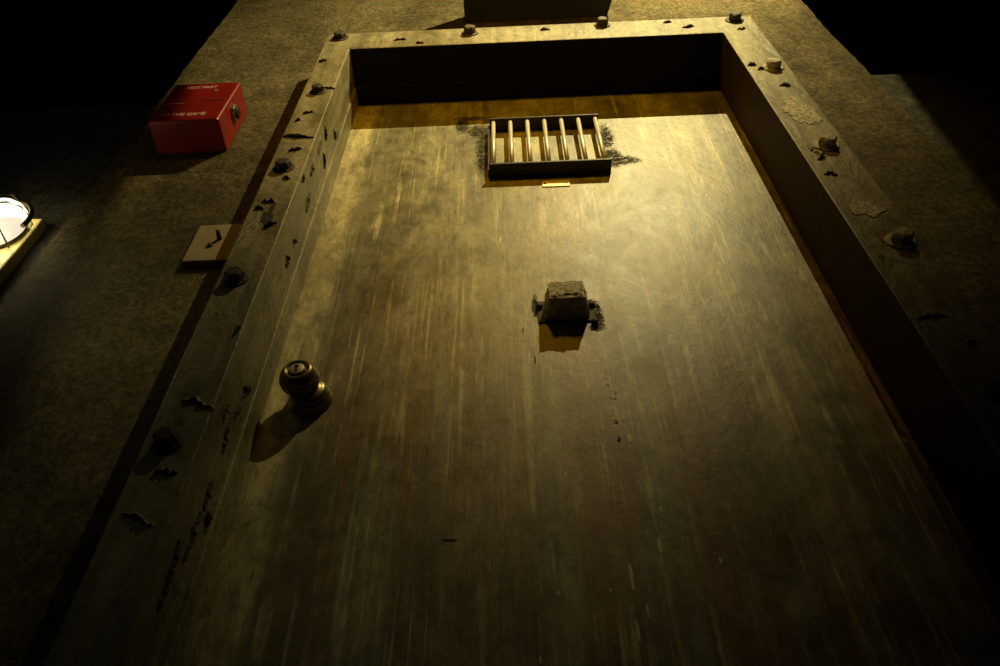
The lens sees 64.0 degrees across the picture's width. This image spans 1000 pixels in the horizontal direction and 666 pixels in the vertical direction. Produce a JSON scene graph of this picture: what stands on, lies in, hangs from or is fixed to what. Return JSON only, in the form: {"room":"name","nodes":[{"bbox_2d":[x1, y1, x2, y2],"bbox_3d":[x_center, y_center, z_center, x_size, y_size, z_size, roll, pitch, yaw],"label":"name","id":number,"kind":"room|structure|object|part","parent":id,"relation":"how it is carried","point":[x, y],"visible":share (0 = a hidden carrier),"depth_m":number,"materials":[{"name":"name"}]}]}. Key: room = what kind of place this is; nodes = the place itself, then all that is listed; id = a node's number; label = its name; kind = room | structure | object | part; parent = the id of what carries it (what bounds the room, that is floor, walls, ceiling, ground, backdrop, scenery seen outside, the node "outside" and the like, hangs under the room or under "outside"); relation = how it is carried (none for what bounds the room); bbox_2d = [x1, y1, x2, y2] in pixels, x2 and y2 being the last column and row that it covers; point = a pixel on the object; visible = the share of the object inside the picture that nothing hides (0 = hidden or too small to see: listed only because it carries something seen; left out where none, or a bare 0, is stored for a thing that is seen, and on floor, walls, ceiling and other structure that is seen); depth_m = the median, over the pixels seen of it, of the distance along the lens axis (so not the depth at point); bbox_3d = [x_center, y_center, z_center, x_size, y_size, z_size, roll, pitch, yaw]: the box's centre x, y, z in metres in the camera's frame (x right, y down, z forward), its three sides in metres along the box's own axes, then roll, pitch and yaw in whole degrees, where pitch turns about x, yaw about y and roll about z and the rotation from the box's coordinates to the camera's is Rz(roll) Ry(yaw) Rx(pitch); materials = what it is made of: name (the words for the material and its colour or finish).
{"room":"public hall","nodes":[
{"label":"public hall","id":0,"kind":"room"},
{"bbox_2d":[0,0,999,665],"bbox_3d":[0.024,-0.223,1.662,4.800,3.150,0.270,-2,-51,1],"label":"wall","id":1,"kind":"structure","parent":0,"point":[95,335],"depth_m":1.46,"materials":[{"name":"paint"}]},
{"bbox_2d":[0,193,46,285],"bbox_3d":[-0.919,-0.135,1.366,0.158,0.338,0.092,-2,-51,1],"label":"wall lamp","id":2,"kind":"object","parent":1,"relation":"attached to","point":[19,231],"visible":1,"depth_m":1.42,"materials":[{"name":"beige glass"}]},
{"bbox_3d":[-0.906,-0.202,1.429,0.107,0.128,0.052,-2,-51,1],"label":"glass globe","id":3,"kind":"part","parent":2,"relation":"part of","materials":[{"name":"white glass"}]},
{"bbox_2d":[148,82,247,153],"bbox_3d":[-0.643,-0.469,1.733,0.159,0.195,0.078,-2,-51,1],"label":"box","id":4,"kind":"object","parent":1,"relation":"attached to","point":[193,118],"visible":1,"depth_m":1.68,"materials":[{"name":"paint"}]},
{"bbox_2d":[182,224,242,267],"bbox_3d":[-0.467,-0.160,1.383,0.136,0.114,0.031,-2,-51,1],"label":"wall plate","id":5,"kind":"object","parent":1,"relation":"attached to","point":[211,245],"visible":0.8,"depth_m":1.37,"materials":[{"name":"beige metal"}]},
{"bbox_2d":[43,11,999,665],"bbox_3d":[0.105,-0.026,1.167,1.030,2.135,0.163,-2,-51,1],"label":"trim","id":6,"kind":"structure","parent":1,"relation":"attached to","point":[140,598],"depth_m":1.16,"materials":[{"name":"paint"}]},
{"bbox_2d":[463,0,611,22],"bbox_3d":[0.102,-1.000,2.178,0.414,0.058,0.271,-2,-51,1],"label":"ledge","id":7,"kind":"object","parent":1,"relation":"attached to","point":[474,10],"visible":1,"depth_m":2.22,"materials":[{"name":"paint"}]},
{"bbox_2d":[186,90,999,665],"bbox_3d":[0.105,0.048,1.194,0.957,2.074,0.111,-2,-51,1],"label":"door","id":8,"kind":"structure","parent":1,"relation":"in","point":[716,469],"depth_m":1.08,"materials":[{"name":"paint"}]},
{"bbox_3d":[-0.276,0.085,1.152,0.065,0.065,0.034,-2,-51,1],"label":"knob","id":9,"kind":"part","parent":8,"relation":"part of","materials":[{"name":"brown metal"}]},
{"bbox_2d":[488,114,611,177],"bbox_3d":[0.101,-0.407,1.727,0.254,0.221,0.032,-2,-51,1],"label":"grille","id":10,"kind":"object","parent":8,"relation":"attached to","point":[585,165],"visible":1,"depth_m":1.68,"materials":[{"name":"metal"}]},
{"bbox_3d":[0.099,-0.476,1.810,0.245,0.005,0.032,-2,-51,1],"label":"rail","id":11,"kind":"part","parent":10,"relation":"part of","materials":[{"name":"metal"}]},
{"bbox_3d":[0.103,-0.339,1.644,0.251,0.006,0.032,-2,-51,1],"label":"rail","id":12,"kind":"part","parent":10,"relation":"part of","materials":[{"name":"metal"}]},
{"bbox_2d":[542,180,569,186],"bbox_3d":[0.113,-0.304,1.623,0.056,0.023,0.003,-2,-51,1],"label":"tag","id":13,"kind":"object","parent":8,"relation":"attached to","point":[559,183],"visible":1,"depth_m":1.62,"materials":[{"name":"metal"}]},
{"bbox_2d":[536,280,597,324],"bbox_3d":[0.107,-0.051,1.280,0.097,0.065,0.049,-2,-51,1],"label":"door knocker","id":14,"kind":"object","parent":8,"relation":"attached to","point":[563,302],"visible":1,"depth_m":1.27,"materials":[{"name":"concrete"}]},
{"bbox_3d":[0.107,-0.035,1.298,0.092,0.056,0.003,-2,-51,1],"label":"plate","id":15,"kind":"part","parent":14,"relation":"part of","materials":[{"name":"metal"}]},
{"bbox_2d":[0,0,999,110],"bbox_3d":[-0.015,-1.858,2.809,5.200,0.100,3.900,-2,-51,1],"label":"ceiling","id":16,"kind":"structure","parent":0,"point":[55,54],"depth_m":3.28,"materials":[{"name":"black"}]}
]}

